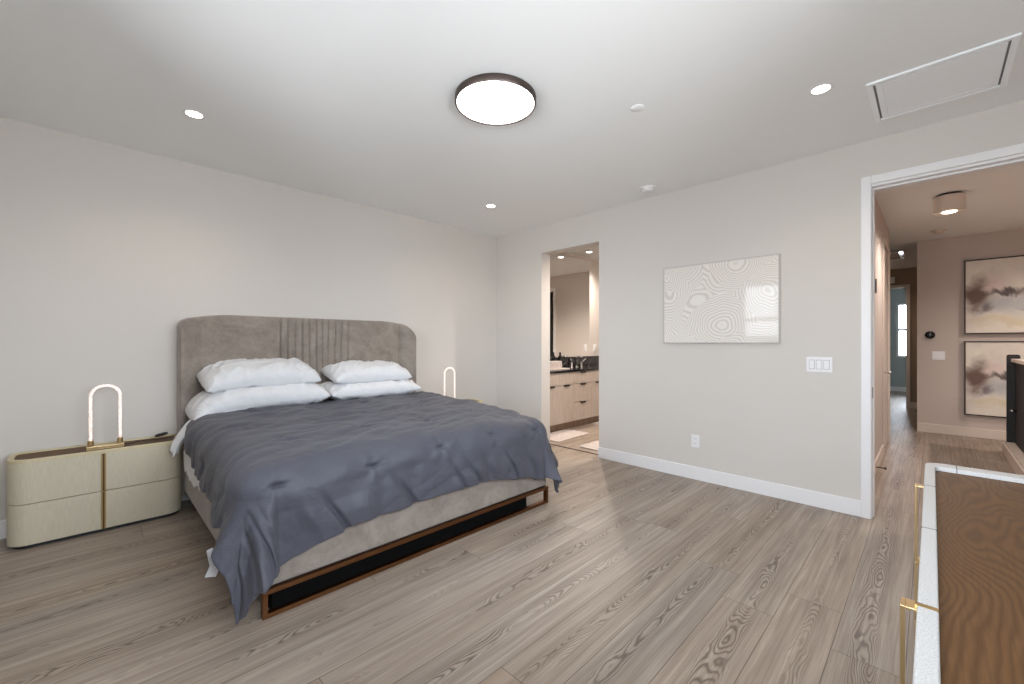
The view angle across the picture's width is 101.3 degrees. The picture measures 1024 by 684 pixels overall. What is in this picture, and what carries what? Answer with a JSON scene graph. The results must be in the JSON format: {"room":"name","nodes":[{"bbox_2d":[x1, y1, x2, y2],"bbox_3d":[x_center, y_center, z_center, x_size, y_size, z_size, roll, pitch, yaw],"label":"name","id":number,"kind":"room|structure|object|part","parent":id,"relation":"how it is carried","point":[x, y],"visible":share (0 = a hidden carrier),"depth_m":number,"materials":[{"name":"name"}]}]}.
{"room":"bedroom","nodes":[
{"label":"bedroom","id":0,"kind":"room"},
{"bbox_2d":[0,117,496,520],"bbox_3d":[-1.877,-0.098,4.283,4.902,2.740,0.150,0,0,-45],"label":"wall","id":1,"kind":"structure","parent":0,"point":[105,248],"depth_m":3.30,"materials":[{"name":"paint"}]},
{"bbox_2d":[0,494,189,538],"bbox_3d":[-1.804,1.213,4.239,4.525,0.118,0.016,0,0,-45],"label":"baseboard","id":2,"kind":"structure","parent":1,"relation":"attached to","point":[185,497],"depth_m":2.73,"materials":[{"name":"white paint"}]},
{"bbox_2d":[0,391,1015,683],"bbox_3d":[4.632,1.332,5.657,16.050,0.120,7.450,0,0,-45],"label":"floor","id":3,"kind":"structure","parent":0,"point":[626,574],"depth_m":2.07,"materials":[{"name":"brown wood"}]},
{"bbox_2d":[6,434,181,548],"bbox_3d":[-2.858,0.996,2.936,0.856,0.552,0.326,0,0,-45],"label":"nightstand","id":4,"kind":"object","parent":3,"relation":"on","point":[53,495],"visible":0.86,"depth_m":2.78,"materials":[{"name":"beige wood"}]},
{"bbox_3d":[-2.860,0.868,2.938,0.856,0.252,0.320,0,0,-45],"label":"drawer","id":5,"kind":"part","parent":4,"relation":"part of","materials":[{"name":"beige wood"}]},
{"bbox_3d":[-2.860,1.123,2.938,0.856,0.250,0.320,0,0,-45],"label":"drawer","id":6,"kind":"part","parent":4,"relation":"part of","materials":[{"name":"beige wood"}]},
{"bbox_2d":[14,436,174,459],"bbox_3d":[-2.858,0.761,2.936,0.800,0.061,0.270,0,0,-45],"label":"nightstand top","id":7,"kind":"object","parent":4,"relation":"on","point":[149,448],"depth_m":2.91,"materials":[{"name":"brown wood"}]},
{"bbox_3d":[-2.746,0.868,2.824,0.025,0.250,0.010,0,0,-45],"label":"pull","id":8,"kind":"part","parent":4,"relation":"part of","materials":[{"name":"gold metal"}]},
{"bbox_3d":[-2.746,1.123,2.824,0.025,0.248,0.010,0,0,-45],"label":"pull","id":9,"kind":"part","parent":4,"relation":"part of","materials":[{"name":"gold metal"}]},
{"bbox_2d":[86,384,177,450],"bbox_3d":[-2.716,0.508,3.066,0.550,0.445,0.109,0,0,-45],"label":"lamp","id":10,"kind":"object","parent":4,"relation":"on","point":[90,446],"visible":0.96,"depth_m":2.93,"materials":[{"name":"gold metal"}]},
{"bbox_3d":[-2.652,0.700,3.141,0.366,0.056,0.072,0,0,-36],"label":"cord","id":11,"kind":"part","parent":10,"relation":"part of","materials":[{"name":"black plastic"}]},
{"bbox_2d":[155,432,167,436],"bbox_3d":[-2.645,0.689,3.167,0.079,0.031,0.022,0,0,-32],"label":"switch","id":12,"kind":"object","parent":10,"relation":"attached to","point":[164,433],"depth_m":3.16,"materials":[{"name":"black plastic"}]},
{"bbox_2d":[177,315,547,620],"bbox_3d":[-1.191,0.518,3.353,2.102,1.508,2.097,0,0,-45],"label":"bed","id":13,"kind":"object","parent":3,"relation":"on","point":[366,549],"visible":0.48,"depth_m":3.07,"materials":[{"name":"beige fabric"}]},
{"bbox_2d":[184,449,199,490],"bbox_3d":[-2.131,0.817,2.861,0.081,0.296,0.800,0,0,-45],"label":"sheet","id":14,"kind":"object","parent":13,"relation":"hanging from","point":[187,460],"visible":0.34,"depth_m":2.91,"materials":[{"name":"white fabric"}]},
{"bbox_3d":[-1.877,0.997,2.627,0.060,0.290,1.870,0,0,-45],"label":"rail","id":15,"kind":"part","parent":13,"relation":"part of","materials":[{"name":"beige fabric"}]},
{"bbox_3d":[-1.868,0.468,4.018,2.084,1.408,0.200,0,0,-45],"label":"headboard","id":16,"kind":"part","parent":13,"relation":"part of","materials":[{"name":"beige fabric"}]},
{"bbox_3d":[-0.437,1.207,2.649,2.022,0.130,0.035,0,0,-45],"label":"foot frame","id":17,"kind":"part","parent":13,"relation":"part of","materials":[{"name":"brown wood"}]},
{"bbox_3d":[-0.479,0.997,2.657,2.080,0.290,0.065,0,0,-45],"label":"foot rail","id":18,"kind":"part","parent":13,"relation":"part of","materials":[{"name":"beige fabric"}]},
{"bbox_3d":[-1.165,0.847,3.339,1.925,0.450,1.830,0,0,-45],"label":"mattress","id":19,"kind":"object","parent":13,"relation":"on","visible":0},
{"bbox_2d":[184,391,561,624],"bbox_3d":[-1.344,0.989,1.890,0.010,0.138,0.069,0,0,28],"label":"comforter","id":20,"kind":"object","parent":19,"relation":"on","point":[280,482],"visible":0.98,"depth_m":2.37,"materials":[{"name":"fabric"}]},
{"bbox_2d":[169,409,244,456],"bbox_3d":[-2.253,0.633,3.172,0.319,0.296,0.560,0,0,40],"label":"sheet","id":21,"kind":"object","parent":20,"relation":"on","point":[176,444],"visible":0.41,"depth_m":2.94,"materials":[{"name":"white fabric"}]},
{"bbox_2d":[185,383,329,419],"bbox_3d":[-2.074,0.444,3.466,0.461,0.282,0.960,0,0,45],"label":"pillow","id":22,"kind":"object","parent":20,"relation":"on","point":[203,403],"visible":0.7,"depth_m":3.26,"materials":[{"name":"white fabric"}]},
{"bbox_2d":[196,358,320,393],"bbox_3d":[-2.091,0.255,3.506,0.412,0.260,0.824,0,0,44],"label":"pillow","id":23,"kind":"object","parent":22,"relation":"on","point":[221,376],"visible":0.97,"depth_m":3.35,"materials":[{"name":"white fabric"}]},
{"bbox_2d":[318,379,420,399],"bbox_3d":[-1.404,0.434,4.141,0.901,0.216,0.460,0,0,-44],"label":"pillow","id":24,"kind":"object","parent":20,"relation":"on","point":[359,390],"visible":0.68,"depth_m":3.93,"materials":[{"name":"white fabric"}]},
{"bbox_2d":[320,360,411,383],"bbox_3d":[-1.432,0.282,4.154,0.765,0.231,0.413,0,0,-44],"label":"pillow","id":25,"kind":"object","parent":24,"relation":"on","point":[351,371],"visible":0.97,"depth_m":3.99,"materials":[{"name":"white fabric"}]},
{"bbox_2d":[550,429,588,441],"bbox_3d":[0.693,1.264,5.756,0.400,0.014,0.720,0,0,43],"label":"bath mat","id":26,"kind":"object","parent":3,"relation":"on","point":[566,434],"visible":0.7,"depth_m":5.77,"materials":[{"name":"white fabric"}]},
{"bbox_2d":[550,370,598,432],"bbox_3d":[1.199,0.850,6.821,3.038,0.845,0.467,0,0,-45],"label":"vanity cabinet","id":27,"kind":"object","parent":3,"relation":"on","point":[574,396],"visible":0.36,"depth_m":6.25,"materials":[{"name":"brown wood"}]},
{"bbox_3d":[0.541,0.519,5.872,0.346,0.171,0.020,0,0,-45],"label":"drawer","id":28,"kind":"part","parent":27,"relation":"part of","materials":[{"name":"brown wood"}]},
{"bbox_3d":[0.541,0.883,5.872,0.346,0.542,0.020,0,0,-45],"label":"cabinet door","id":29,"kind":"part","parent":27,"relation":"part of","materials":[{"name":"brown wood"}]},
{"bbox_3d":[0.785,0.519,6.116,0.336,0.171,0.020,0,0,-45],"label":"drawer","id":30,"kind":"part","parent":27,"relation":"part of","materials":[{"name":"brown wood"}]},
{"bbox_3d":[0.785,0.883,6.116,0.336,0.542,0.020,0,0,-45],"label":"cabinet door","id":31,"kind":"part","parent":27,"relation":"part of","materials":[{"name":"brown wood"}]},
{"bbox_2d":[550,365,598,373],"bbox_3d":[1.200,0.410,6.820,3.038,0.031,0.469,0,0,-45],"label":"countertop","id":32,"kind":"structure","parent":27,"relation":"on","point":[595,367],"depth_m":6.39,"materials":[{"name":"black stone"}]},
{"bbox_2d":[570,355,585,367],"bbox_3d":[1.085,0.297,6.834,0.434,0.196,0.150,0,0,-45],"label":"faucet","id":33,"kind":"object","parent":32,"relation":"on","point":[578,356],"visible":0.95,"depth_m":6.84,"materials":[{"name":"silver metal"}]},
{"bbox_3d":[1.085,0.297,6.834,0.060,0.196,0.150,0,0,-45],"label":"spout","id":34,"kind":"part","parent":33,"relation":"part of","materials":[{"name":"silver metal"}]},
{"bbox_3d":[0.636,0.388,6.265,0.520,0.014,0.200,0,0,-45],"label":"tray","id":35,"kind":"object","parent":32,"relation":"on","visible":0},
{"bbox_2d":[550,361,561,368],"bbox_3d":[0.594,0.325,6.223,0.320,0.110,0.120,0,0,-45],"label":"tissue box","id":36,"kind":"object","parent":35,"relation":"on","point":[553,364],"visible":0.52,"depth_m":6.18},
{"bbox_3d":[1.068,1.021,6.399,0.456,0.266,0.020,0,0,-45],"label":"drawer","id":37,"kind":"part","parent":27,"relation":"part of","materials":[{"name":"brown wood"}]},
{"bbox_3d":[1.068,0.747,6.399,0.456,0.270,0.020,0,0,-45],"label":"drawer","id":38,"kind":"part","parent":27,"relation":"part of","materials":[{"name":"brown wood"}]},
{"bbox_3d":[1.068,0.519,6.399,0.456,0.171,0.020,0,0,-45],"label":"drawer","id":39,"kind":"part","parent":27,"relation":"part of","materials":[{"name":"brown wood"}]},
{"bbox_3d":[1.354,0.519,6.686,0.346,0.171,0.020,0,0,-45],"label":"drawer","id":40,"kind":"part","parent":27,"relation":"part of","materials":[{"name":"brown wood"}]},
{"bbox_3d":[1.354,0.883,6.686,0.346,0.542,0.020,0,0,-45],"label":"cabinet door","id":41,"kind":"part","parent":27,"relation":"part of","materials":[{"name":"brown wood"}]},
{"bbox_2d":[580,440,598,450],"bbox_3d":[1.167,1.264,5.162,0.550,0.014,0.450,0,0,-45],"label":"bath mat","id":42,"kind":"object","parent":3,"relation":"on","point":[593,445],"visible":0.27,"depth_m":5.10,"materials":[{"name":"white fabric"}]},
{"bbox_2d":[900,463,1023,683],"bbox_3d":[1.304,0.881,0.917,1.770,0.781,0.633,0,0,-45],"label":"dresser","id":43,"kind":"object","parent":3,"relation":"on","point":[968,605],"visible":1,"depth_m":0.90,"materials":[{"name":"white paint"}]},
{"bbox_3d":[0.756,0.626,0.800,0.036,0.262,0.024,0,0,-45],"label":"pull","id":44,"kind":"part","parent":43,"relation":"part of","materials":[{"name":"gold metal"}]},
{"bbox_3d":[1.421,0.960,1.464,0.036,0.385,0.024,0,0,-45],"label":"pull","id":45,"kind":"part","parent":43,"relation":"part of","materials":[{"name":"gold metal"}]},
{"bbox_3d":[1.421,0.626,1.464,0.036,0.262,0.024,0,0,-45],"label":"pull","id":46,"kind":"part","parent":43,"relation":"part of","materials":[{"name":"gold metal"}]},
{"bbox_2d":[1002,355,1023,474],"bbox_3d":[4.963,0.702,4.056,2.255,1.140,0.127,0,0,-45],"label":"guard","id":47,"kind":"object","parent":3,"relation":"on","point":[1013,447],"visible":1,"depth_m":4.63,"materials":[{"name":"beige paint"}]},
{"bbox_3d":[5.710,0.632,4.784,0.040,1.000,0.100,0,0,-45],"label":"post","id":48,"kind":"part","parent":47,"relation":"part of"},
{"bbox_3d":[4.946,0.197,3.998,2.148,0.040,0.070,0,0,-45],"label":"handrail","id":49,"kind":"part","parent":47,"relation":"part of","materials":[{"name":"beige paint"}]},
{"bbox_3d":[4.944,0.674,4.001,2.150,0.915,0.006,0,0,-45],"label":"panel","id":50,"kind":"part","parent":47,"relation":"part of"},
{"bbox_3d":[-0.737,0.996,5.057,0.856,0.552,0.326,0,0,-45],"label":"nightstand","id":51,"kind":"object","parent":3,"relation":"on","visible":0},
{"bbox_2d":[444,367,454,397],"bbox_3d":[-0.743,0.508,4.999,0.190,0.445,0.052,0,0,-45],"label":"lamp","id":52,"kind":"object","parent":51,"relation":"on","point":[448,367],"visible":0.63,"depth_m":5.00,"materials":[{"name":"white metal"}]},
{"bbox_2d":[0,0,1023,269],"bbox_3d":[4.632,-1.528,5.657,16.050,0.120,7.450,0,0,-45],"label":"ceiling","id":53,"kind":"structure","parent":0,"point":[353,101],"depth_m":2.45,"materials":[{"name":"paint"}]},
{"bbox_2d":[182,109,205,118],"bbox_3d":[-2.038,-1.466,2.693,0.122,0.004,0.122,0,0,-45],"label":"recessed light","id":54,"kind":"object","parent":53,"relation":"in","point":[191,113],"visible":1,"depth_m":2.69,"materials":[{"name":"white plastic"}]},
{"bbox_2d":[485,204,495,207],"bbox_3d":[-0.226,-1.466,4.497,0.122,0.004,0.122,0,0,-45],"label":"recessed light","id":55,"kind":"object","parent":53,"relation":"in","point":[487,205],"visible":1,"depth_m":4.48,"materials":[{"name":"white plastic"}]},
{"bbox_2d":[455,73,535,125],"bbox_3d":[-0.098,-1.448,2.519,0.486,0.041,0.486,0,0,-45],"label":"ceiling lamp","id":56,"kind":"object","parent":53,"relation":"attached to","point":[493,99],"visible":1,"depth_m":2.47,"materials":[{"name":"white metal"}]},
{"bbox_2d":[631,104,644,111],"bbox_3d":[0.785,-1.465,2.623,0.084,0.006,0.084,0,0,-45],"label":"sprinkler cover","id":57,"kind":"object","parent":53,"relation":"attached to","point":[639,107],"visible":1,"depth_m":2.62,"materials":[{"name":"paint"}]},
{"bbox_2d":[640,185,655,192],"bbox_3d":[1.287,-1.447,3.974,0.140,0.042,0.140,0,0,-45],"label":"smoke detector","id":58,"kind":"object","parent":53,"relation":"attached to","point":[648,188],"visible":1,"depth_m":3.94,"materials":[{"name":"white plastic"}]},
{"bbox_2d":[808,82,833,94],"bbox_3d":[1.785,-1.466,2.428,0.122,0.004,0.122,0,0,-45],"label":"recessed light","id":59,"kind":"object","parent":53,"relation":"in","point":[822,88],"visible":1,"depth_m":2.42,"materials":[{"name":"white plastic"}]},
{"bbox_2d":[890,249,904,259],"bbox_3d":[6.173,-1.450,7.050,0.760,0.035,0.600,0,0,-45],"label":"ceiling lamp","id":60,"kind":"object","parent":53,"relation":"in","point":[894,254],"visible":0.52,"depth_m":6.87,"materials":[{"name":"silver metal"}]},
{"bbox_2d":[930,229,946,233],"bbox_3d":[5.558,-1.446,5.473,0.160,0.045,0.160,0,0,-45],"label":"smoke detector","id":61,"kind":"object","parent":53,"relation":"attached to","point":[937,231],"visible":1,"depth_m":5.44,"materials":[{"name":"beige paint"}]},
{"bbox_2d":[866,32,1021,122],"bbox_3d":[2.406,-1.462,2.381,0.566,0.012,0.566,0,0,-45],"label":"ceiling vent","id":62,"kind":"object","parent":53,"relation":"in","point":[987,67],"visible":1,"depth_m":2.34,"materials":[{"name":"white metal"}]},
{"bbox_2d":[933,191,965,215],"bbox_3d":[4.320,-1.379,4.151,0.224,0.177,0.224,0,0,-45],"label":"ceiling lamp","id":63,"kind":"object","parent":53,"relation":"attached to","point":[954,202],"visible":1,"depth_m":4.09,"materials":[{"name":"beige paint"}]},
{"bbox_3d":[4.320,-1.299,4.151,0.216,0.006,0.216,0,0,-45],"label":"plate","id":64,"kind":"part","parent":63,"relation":"part of","materials":[{"name":"beige paint"}]},
{"bbox_3d":[4.320,-1.294,4.151,0.112,0.005,0.112,0,0,-45],"label":"bulb","id":65,"kind":"part","parent":63,"relation":"part of","materials":[{"name":"white glass"}]},
{"bbox_2d":[550,252,598,357],"bbox_3d":[1.047,-0.098,7.157,3.298,2.740,0.221,0,0,-45],"label":"wall","id":66,"kind":"structure","parent":0,"point":[594,264],"depth_m":7.39,"materials":[{"name":"paint"}]},
{"bbox_2d":[550,254,589,356],"bbox_3d":[0.659,-0.597,6.604,1.928,1.642,0.011,0,0,-45],"label":"wall mirror","id":67,"kind":"object","parent":66,"relation":"attached to","point":[569,276],"visible":0.57,"depth_m":6.88,"materials":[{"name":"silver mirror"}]},
{"bbox_2d":[550,356,598,367],"bbox_3d":[1.042,0.311,6.979,3.037,0.168,0.021,0,0,-45],"label":"backsplash","id":68,"kind":"structure","parent":66,"relation":"attached to","point":[590,360],"depth_m":7.06,"materials":[{"name":"black stone"}]},
{"bbox_2d":[497,100,1023,500],"bbox_3d":[1.635,-0.098,4.118,0.167,2.740,5.051,0,0,-45],"label":"wall","id":69,"kind":"structure","parent":0,"point":[756,411],"depth_m":3.67,"materials":[{"name":"paint"}]},
{"bbox_2d":[550,444,597,454],"bbox_3d":[0.730,1.270,5.030,0.023,0.005,0.845,0,0,-45],"label":"trim","id":70,"kind":"structure","parent":69,"relation":"attached to","point":[550,444],"depth_m":5.00,"materials":[{"name":"wood"}]},
{"bbox_2d":[691,434,699,447],"bbox_3d":[1.711,0.915,3.918,0.009,0.118,0.074,0,0,-45],"label":"wall outlet","id":71,"kind":"object","parent":69,"relation":"attached to","point":[695,439],"visible":1,"depth_m":3.91,"materials":[{"name":"white plastic"}]},
{"bbox_2d":[663,253,779,342],"bbox_3d":[1.839,-0.364,3.778,0.026,0.733,0.985,0,0,-45],"label":"framed print","id":72,"kind":"object","parent":69,"relation":"attached to","point":[734,300],"visible":1,"depth_m":3.73,"materials":[{"name":"white paper"}]},
{"bbox_2d":[598,447,860,516],"bbox_3d":[1.756,1.213,3.868,0.016,0.118,2.253,0,0,-45],"label":"baseboard","id":73,"kind":"structure","parent":69,"relation":"attached to","point":[845,505],"depth_m":3.62,"materials":[{"name":"white paint"}]},
{"bbox_2d":[806,357,832,372],"bbox_3d":[2.377,0.167,3.251,0.010,0.118,0.165,0,0,-45],"label":"light switch","id":74,"kind":"object","parent":69,"relation":"attached to","point":[813,364],"visible":1,"depth_m":3.25,"materials":[{"name":"white plastic"}]},
{"bbox_2d":[861,143,1023,518],"bbox_3d":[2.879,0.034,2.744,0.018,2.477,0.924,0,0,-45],"label":"trim","id":75,"kind":"structure","parent":69,"relation":"attached to","point":[866,182],"depth_m":3.04,"materials":[{"name":"white paint"}]},
{"bbox_2d":[875,196,888,458],"bbox_3d":[3.745,-0.098,4.395,3.208,2.740,0.120,0,0,-45],"label":"wall","id":76,"kind":"structure","parent":0,"point":[881,229],"depth_m":4.53,"materials":[{"name":"paint"}]},
{"bbox_2d":[875,445,883,474],"bbox_3d":[3.468,1.213,4.022,2.088,0.118,0.016,0,0,-45],"label":"baseboard","id":77,"kind":"structure","parent":76,"relation":"attached to","point":[880,455],"depth_m":4.34,"materials":[{"name":"beige paint"}]},
{"bbox_2d":[882,236,889,454],"bbox_3d":[4.539,0.032,5.092,0.940,2.480,0.018,0,0,-45],"label":"trim","id":78,"kind":"structure","parent":76,"relation":"attached to","point":[884,243],"depth_m":4.78,"materials":[{"name":"beige paint"}]},
{"bbox_2d":[885,250,890,445],"bbox_3d":[4.537,0.060,5.093,0.812,2.408,0.102,0,0,-45],"label":"door","id":79,"kind":"structure","parent":76,"relation":"in","point":[886,372],"depth_m":5.16,"materials":[{"name":"beige paint"}]},
{"bbox_2d":[890,288,905,386],"bbox_3d":[10.483,-0.098,10.836,0.150,2.740,3.700,0,0,-45],"label":"wall","id":80,"kind":"structure","parent":0,"point":[897,296],"depth_m":11.09,"materials":[{"name":"blue paint"}]},
{"bbox_2d":[890,386,905,391],"bbox_3d":[10.424,1.213,10.778,0.016,0.118,3.500,0,0,-45],"label":"baseboard","id":81,"kind":"structure","parent":80,"relation":"attached to","point":[901,389],"depth_m":11.04,"materials":[{"name":"white paint"}]},
{"bbox_2d":[897,303,905,356],"bbox_3d":[10.914,-0.333,10.391,0.070,1.410,2.060,0,0,-45],"label":"window","id":82,"kind":"structure","parent":80,"relation":"in","point":[898,329],"depth_m":11.07,"materials":[{"name":"white paint"}]},
{"bbox_2d":[890,267,916,402],"bbox_3d":[7.455,-0.098,8.610,0.120,2.740,1.567,0,0,-45],"label":"wall","id":83,"kind":"structure","parent":0,"point":[903,276],"depth_m":8.18,"materials":[{"name":"beige paint"}]},
{"bbox_2d":[890,277,894,283],"bbox_3d":[7.545,-1.248,8.379,0.080,0.120,0.140,0,0,-45],"label":"door chime","id":84,"kind":"object","parent":83,"relation":"attached to","point":[892,279],"visible":0.5,"depth_m":8.33,"materials":[{"name":"white plastic"}]},
{"bbox_2d":[890,284,909,407],"bbox_3d":[7.432,0.062,8.535,0.020,2.420,0.960,0,0,-45],"label":"trim","id":85,"kind":"structure","parent":83,"relation":"attached to","point":[907,286],"depth_m":8.22,"materials":[{"name":"beige paint"}]},
{"bbox_2d":[910,402,916,408],"bbox_3d":[7.824,1.213,8.145,0.016,0.118,0.147,0,0,-45],"label":"baseboard","id":86,"kind":"structure","parent":83,"relation":"attached to","point":[912,404],"depth_m":8.16,"materials":[{"name":"beige paint"}]},
{"bbox_2d":[917,228,1023,430],"bbox_3d":[7.010,-0.098,4.997,0.120,2.740,3.153,0,0,-45],"label":"wall","id":87,"kind":"structure","parent":0,"point":[940,262],"depth_m":5.85,"materials":[{"name":"paint"}]},
{"bbox_2d":[925,331,934,338],"bbox_3d":[5.935,-0.114,5.963,0.034,0.109,0.109,0,0,-45],"label":"thermostat","id":88,"kind":"object","parent":87,"relation":"attached to","point":[929,334],"visible":1,"depth_m":5.95,"materials":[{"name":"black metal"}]},
{"bbox_2d":[932,351,944,359],"bbox_3d":[6.003,0.177,5.911,0.010,0.120,0.125,0,0,-45],"label":"light switch","id":89,"kind":"object","parent":87,"relation":"attached to","point":[936,355],"visible":1,"depth_m":5.91,"materials":[{"name":"white plastic"}]},
{"bbox_2d":[917,422,1005,440],"bbox_3d":[6.962,1.210,4.949,0.016,0.125,3.153,0,0,-45],"label":"baseboard","id":90,"kind":"structure","parent":87,"relation":"attached to","point":[922,427],"depth_m":5.74,"materials":[{"name":"beige paint"}]},
{"bbox_2d":[964,255,1023,333],"bbox_3d":[6.517,-0.621,5.373,0.045,1.000,1.000,0,0,-45],"label":"abstract painting","id":91,"kind":"object","parent":87,"relation":"attached to","point":[993,287],"visible":1,"depth_m":5.52},
{"bbox_2d":[964,341,1023,417],"bbox_3d":[6.517,0.475,5.373,0.045,1.000,1.000,0,0,-45],"label":"abstract painting","id":92,"kind":"object","parent":87,"relation":"attached to","point":[984,361],"visible":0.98,"depth_m":5.57}
]}

